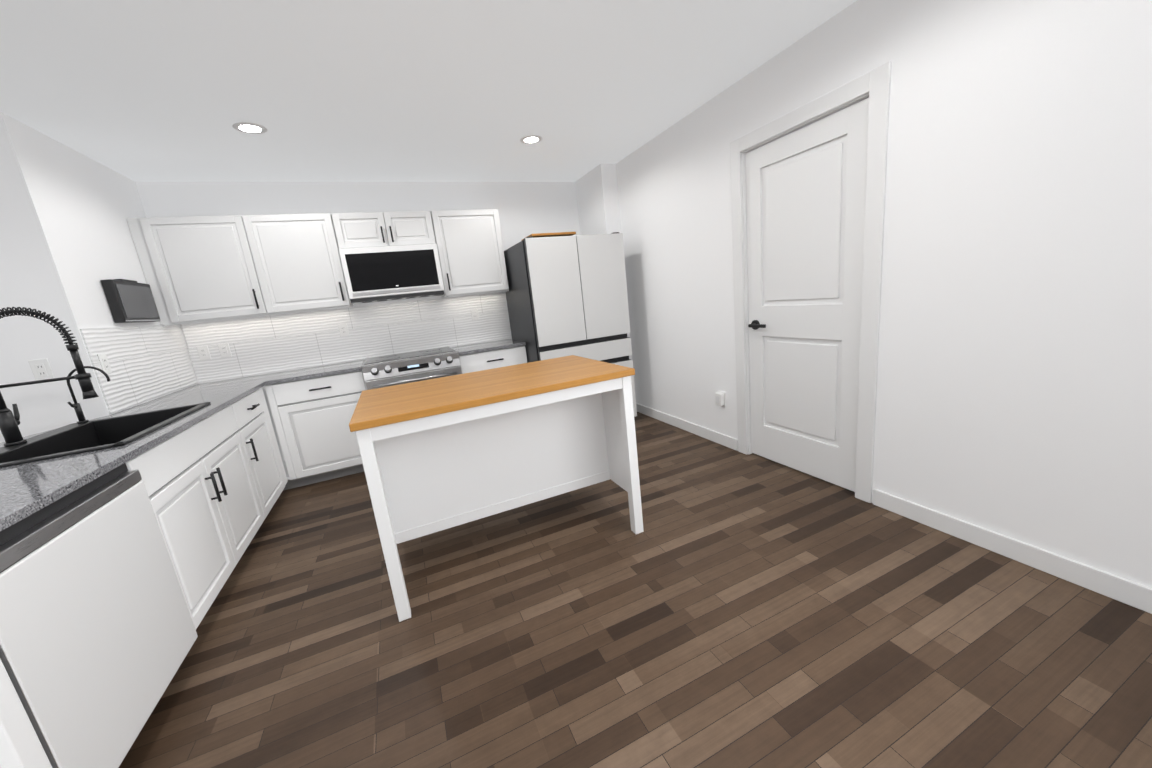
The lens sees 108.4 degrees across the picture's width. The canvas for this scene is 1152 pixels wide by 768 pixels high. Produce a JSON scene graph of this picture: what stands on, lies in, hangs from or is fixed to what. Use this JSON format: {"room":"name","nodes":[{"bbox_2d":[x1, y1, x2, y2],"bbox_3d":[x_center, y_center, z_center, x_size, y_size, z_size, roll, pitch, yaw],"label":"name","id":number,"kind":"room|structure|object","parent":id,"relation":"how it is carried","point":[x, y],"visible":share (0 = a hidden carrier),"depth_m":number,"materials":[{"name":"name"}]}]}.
{"room":"kitchen","nodes":[
{"label":"kitchen","id":0,"kind":"room"},
{"bbox_2d":[0,112,196,442],"bbox_3d":[-4.891,0.149,2.086,4.264,2.460,1.300,-11,13,-22],"label":"wall","id":1,"kind":"structure","parent":0,"point":[67,245],"depth_m":2.25,"materials":[{"name":"white paint"}]},
{"bbox_2d":[28,358,53,380],"bbox_3d":[-2.862,-0.074,2.223,0.072,0.116,0.008,-11,13,-22],"label":"outlet","id":2,"kind":"object","parent":1,"relation":"attached to","point":[41,369],"visible":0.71,"depth_m":2.22,"materials":[{"name":"white plastic"}]},
{"bbox_2d":[100,279,160,322],"bbox_3d":[-2.917,-0.544,2.734,0.057,0.272,0.440,-11,13,-22],"label":"display","id":3,"kind":"object","parent":1,"relation":"attached to","point":[130,301],"visible":1,"depth_m":2.65,"materials":[{"name":"black plastic"}]},
{"bbox_2d":[79,324,198,413],"bbox_3d":[-2.906,-0.150,2.831,0.009,0.488,1.140,-11,13,-22],"label":"tile backsplash","id":4,"kind":"structure","parent":1,"relation":"attached to","point":[148,363],"depth_m":2.71,"materials":[{"name":"white tile"}]},
{"bbox_2d":[97,353,111,373],"bbox_3d":[-2.709,-0.117,2.388,0.008,0.116,0.072,-11,13,-22],"label":"outlet","id":5,"kind":"object","parent":4,"relation":"attached to","point":[104,363],"visible":0.9,"depth_m":2.38,"materials":[{"name":"white plastic"}]},
{"bbox_2d":[135,182,579,383],"bbox_3d":[-1.414,-0.678,4.141,3.896,2.460,0.120,-11,13,-22],"label":"wall","id":6,"kind":"structure","parent":0,"point":[525,209],"depth_m":3.75,"materials":[{"name":"white paint"}]},
{"bbox_2d":[126,215,285,324],"bbox_3d":[-2.823,-0.882,3.231,0.720,0.740,0.329,-11,13,-22],"label":"upper cabinet","id":7,"kind":"object","parent":6,"relation":"attached to","point":[196,269],"depth_m":3.08,"materials":[{"name":"white wood"}]},
{"bbox_2d":[250,213,353,312],"bbox_3d":[-2.297,-0.986,3.447,0.644,0.740,0.329,-11,13,-22],"label":"upper cabinet","id":8,"kind":"object","parent":6,"relation":"attached to","point":[301,258],"depth_m":3.32,"materials":[{"name":"white wood"}]},
{"bbox_2d":[183,292,511,382],"bbox_3d":[-1.531,-0.562,4.035,3.560,0.490,0.009,-11,13,-22],"label":"tile backsplash","id":9,"kind":"structure","parent":6,"relation":"attached to","point":[259,345],"depth_m":3.78,"materials":[{"name":"white tile"}]},
{"bbox_2d":[196,345,210,359],"bbox_3d":[-3.052,-0.256,3.403,0.072,0.116,0.008,-11,13,-22],"label":"outlet","id":10,"kind":"object","parent":9,"relation":"attached to","point":[203,353],"visible":1,"depth_m":3.40,"materials":[{"name":"white plastic"}]},
{"bbox_2d":[218,343,231,357],"bbox_3d":[-2.924,-0.281,3.455,0.072,0.116,0.008,-11,13,-22],"label":"outlet","id":11,"kind":"object","parent":9,"relation":"attached to","point":[224,349],"visible":1,"depth_m":3.45,"materials":[{"name":"white plastic"}]},
{"bbox_2d":[338,323,348,336],"bbox_3d":[-2.115,-0.491,3.779,0.072,0.116,0.008,-11,13,-22],"label":"outlet","id":12,"kind":"object","parent":9,"relation":"attached to","point":[343,329],"visible":1,"depth_m":3.78,"materials":[{"name":"white plastic"}]},
{"bbox_2d":[471,308,478,320],"bbox_3d":[-1.028,-0.708,4.224,0.072,0.116,0.008,-11,13,-22],"label":"outlet","id":13,"kind":"object","parent":9,"relation":"attached to","point":[474,314],"visible":1,"depth_m":4.22,"materials":[{"name":"white plastic"}]},
{"bbox_2d":[331,211,435,248],"bbox_3d":[-1.667,-1.334,3.648,0.771,0.284,0.366,-11,13,-22],"label":"upper cabinet","id":14,"kind":"object","parent":6,"relation":"attached to","point":[368,229],"visible":0.96,"depth_m":3.51,"materials":[{"name":"white wood"}]},
{"bbox_2d":[339,244,444,303],"bbox_3d":[-1.621,-0.977,3.707,0.763,0.433,0.400,-11,13,-22],"label":"over-the-range microwave","id":15,"kind":"object","parent":14,"relation":"attached to","point":[379,274],"visible":1,"depth_m":3.52,"materials":[{"name":"white"}]},
{"bbox_2d":[430,209,508,296],"bbox_3d":[-1.014,-1.231,3.954,0.601,0.752,0.366,-11,13,-22],"label":"upper cabinet","id":16,"kind":"object","parent":6,"relation":"attached to","point":[469,243],"visible":1,"depth_m":3.82,"materials":[{"name":"white wood"}]},
{"bbox_2d":[0,0,856,181],"bbox_3d":[-2.097,-1.014,-0.072,8.160,0.100,7.090,-11,13,-22],"label":"ceiling","id":17,"kind":"structure","parent":0,"point":[347,90],"depth_m":2.12,"materials":[{"name":"grey paint"}]},
{"bbox_2d":[232,122,266,133],"bbox_3d":[-1.944,-1.525,2.477,0.170,0.003,0.170,-11,13,-22],"label":"recessed light","id":18,"kind":"object","parent":17,"relation":"in","point":[248,127],"visible":1,"depth_m":2.47,"materials":[{"name":"white paint"}]},
{"bbox_2d":[520,135,541,143],"bbox_3d":[-0.337,-1.844,3.135,0.170,0.003,0.170,-11,13,-22],"label":"recessed light","id":19,"kind":"object","parent":17,"relation":"in","point":[530,139],"visible":1,"depth_m":3.13,"materials":[{"name":"white paint"}]},
{"bbox_2d":[575,164,631,358],"bbox_3d":[0.319,-0.940,4.466,0.165,2.460,0.600,-11,13,-22],"label":"wall","id":20,"kind":"structure","parent":0,"point":[597,199],"depth_m":4.07,"materials":[{"name":"white paint"}]},
{"bbox_2d":[119,412,1151,767],"bbox_3d":[-1.823,1.465,0.460,8.160,0.080,7.090,-11,13,-22],"label":"floor","id":21,"kind":"structure","parent":0,"point":[729,608],"depth_m":1.53,"materials":[{"name":"brown wood"}]},
{"bbox_2d":[0,659,51,767],"bbox_3d":[-1.410,0.919,0.497,0.630,0.877,0.811,-11,13,-22],"label":"base cabinet","id":22,"kind":"object","parent":21,"relation":"on","point":[21,746],"visible":1,"depth_m":0.94,"materials":[{"name":"white wood"}]},
{"bbox_2d":[0,463,197,767],"bbox_3d":[-1.694,0.803,1.190,0.592,0.873,0.689,-11,13,-22],"label":"dishwasher","id":23,"kind":"object","parent":21,"relation":"on","point":[98,635],"visible":0.81,"depth_m":1.20,"materials":[{"name":"white metal"}]},
{"bbox_2d":[125,401,269,628],"bbox_3d":[-2.087,0.667,2.018,0.582,0.876,1.145,-11,13,-22],"label":"base cabinet","id":24,"kind":"object","parent":21,"relation":"on","point":[215,483],"depth_m":1.98,"materials":[{"name":"white wood"}]},
{"bbox_2d":[0,373,275,531],"bbox_3d":[-2.315,0.300,1.674,1.230,0.026,3.888,-11,13,-22],"label":"countertop","id":25,"kind":"structure","parent":24,"relation":"on","point":[28,489],"depth_m":1.48,"materials":[{"name":"grey stone"}]},
{"bbox_2d":[0,307,98,446],"bbox_3d":[-2.332,-0.045,1.800,0.334,0.572,0.094,-11,13,-22],"label":"faucet","id":26,"kind":"object","parent":25,"relation":"on","point":[9,427],"visible":1,"depth_m":1.78,"materials":[{"name":"black metal"}]},
{"bbox_2d":[66,366,109,423],"bbox_3d":[-2.483,0.052,2.118,0.175,0.283,0.069,-11,13,-22],"label":"tap","id":27,"kind":"object","parent":25,"relation":"on","point":[76,406],"visible":0.79,"depth_m":2.11,"materials":[{"name":"black metal"}]},
{"bbox_2d":[0,402,210,467],"bbox_3d":[-2.165,0.363,1.907,0.586,0.301,0.850,-11,13,-22],"label":"sink","id":28,"kind":"object","parent":25,"relation":"in","point":[89,436],"visible":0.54,"depth_m":2.04,"materials":[{"name":"black"}]},
{"bbox_2d":[237,387,287,510],"bbox_3d":[-2.416,0.544,2.762,0.582,0.876,0.733,-11,13,-22],"label":"base cabinet","id":29,"kind":"object","parent":21,"relation":"on","point":[258,423],"depth_m":2.90,"materials":[{"name":"white wood"}]},
{"bbox_2d":[262,370,366,490],"bbox_3d":[-2.359,0.384,3.477,1.236,0.877,0.612,-11,13,-22],"label":"base cabinet","id":30,"kind":"object","parent":21,"relation":"on","point":[316,439],"visible":0.54,"depth_m":3.32,"materials":[{"name":"white wood"}]},
{"bbox_2d":[268,360,364,383],"bbox_3d":[-2.130,-0.114,3.504,0.622,0.026,0.602,-11,13,-22],"label":"countertop","id":31,"kind":"structure","parent":30,"relation":"on","point":[299,374],"depth_m":3.34,"materials":[{"name":"grey stone"}]},
{"bbox_2d":[362,346,461,389],"bbox_3d":[-1.425,0.189,3.795,0.764,0.923,0.726,-11,13,-22],"label":"range","id":32,"kind":"object","parent":21,"relation":"on","point":[398,369],"visible":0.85,"depth_m":3.47,"materials":[{"name":"silver metal"}]},
{"bbox_2d":[459,345,526,373],"bbox_3d":[-0.814,0.077,4.110,0.616,0.877,0.612,-11,13,-22],"label":"base cabinet","id":33,"kind":"object","parent":21,"relation":"on","point":[487,360],"visible":0.27,"depth_m":3.79,"materials":[{"name":"white wood"}]},
{"bbox_2d":[451,339,525,354],"bbox_3d":[-0.866,-0.365,4.022,0.620,0.026,0.602,-11,13,-22],"label":"countertop","id":34,"kind":"structure","parent":33,"relation":"on","point":[485,346],"depth_m":3.86,"materials":[{"name":"grey stone"}]},
{"bbox_2d":[353,375,643,621],"bbox_3d":[-0.389,0.433,2.251,1.236,0.868,0.730,-11,13,-22],"label":"kitchen island","id":35,"kind":"object","parent":21,"relation":"on","point":[441,454],"depth_m":2.11,"materials":[{"name":"white wood"}]},
{"bbox_2d":[349,355,634,431],"bbox_3d":[-0.438,-0.004,2.157,1.264,0.032,0.770,-11,13,-22],"label":"island countertop","id":36,"kind":"structure","parent":35,"relation":"on","point":[402,403],"depth_m":1.97,"materials":[{"name":"brown wood"}]},
{"bbox_2d":[504,232,636,416],"bbox_3d":[-0.079,-0.474,4.113,0.908,1.787,0.880,-11,13,-22],"label":"refrigerator","id":37,"kind":"object","parent":21,"relation":"on","point":[566,296],"visible":0.71,"depth_m":3.65,"materials":[{"name":"grey metal"}]},
{"bbox_2d":[521,232,575,240],"bbox_3d":[-0.241,-1.279,3.609,0.400,0.020,0.300,-11,13,-22],"label":"cutting board","id":38,"kind":"object","parent":37,"relation":"on","point":[537,235],"visible":0.58,"depth_m":3.49,"materials":[{"name":"brown wood"}]},
{"bbox_2d":[616,0,1151,587],"bbox_3d":[1.699,-0.497,1.694,0.120,2.460,6.850,-11,13,-22],"label":"wall","id":39,"kind":"structure","parent":0,"point":[1014,378],"depth_m":1.67,"materials":[{"name":"white paint"}]},
{"bbox_2d":[636,403,737,450],"bbox_3d":[0.927,0.354,3.805,0.017,0.090,1.470,-11,13,-22],"label":"baseboard","id":40,"kind":"structure","parent":39,"relation":"attached to","point":[722,439],"depth_m":3.61,"materials":[{"name":"white paint"}]},
{"bbox_2d":[715,390,725,406],"bbox_3d":[1.110,0.118,3.205,0.046,0.120,0.072,-11,13,-22],"label":"electrical outlet","id":41,"kind":"object","parent":39,"relation":"attached to","point":[719,398],"visible":1,"depth_m":3.18,"materials":[{"name":"white plastic"}]},
{"bbox_2d":[745,97,868,491],"bbox_3d":[1.331,-0.419,2.495,0.096,2.028,0.784,-11,13,-22],"label":"door","id":42,"kind":"structure","parent":39,"relation":"in","point":[805,197],"depth_m":2.44,"materials":[{"name":"white paint"}]},
{"bbox_2d":[730,61,890,502],"bbox_3d":[1.363,-0.468,2.507,0.136,2.135,0.960,-11,13,-22],"label":"door frame","id":43,"kind":"structure","parent":39,"relation":"attached to","point":[873,85],"depth_m":2.18,"materials":[{"name":"white paint"}]},
{"bbox_2d":[873,489,1151,613],"bbox_3d":[2.376,0.895,0.537,0.014,0.090,3.800,-11,13,-22],"label":"baseboard","id":44,"kind":"structure","parent":39,"relation":"attached to","point":[1126,591],"depth_m":1.70,"materials":[{"name":"white paint"}]}
]}

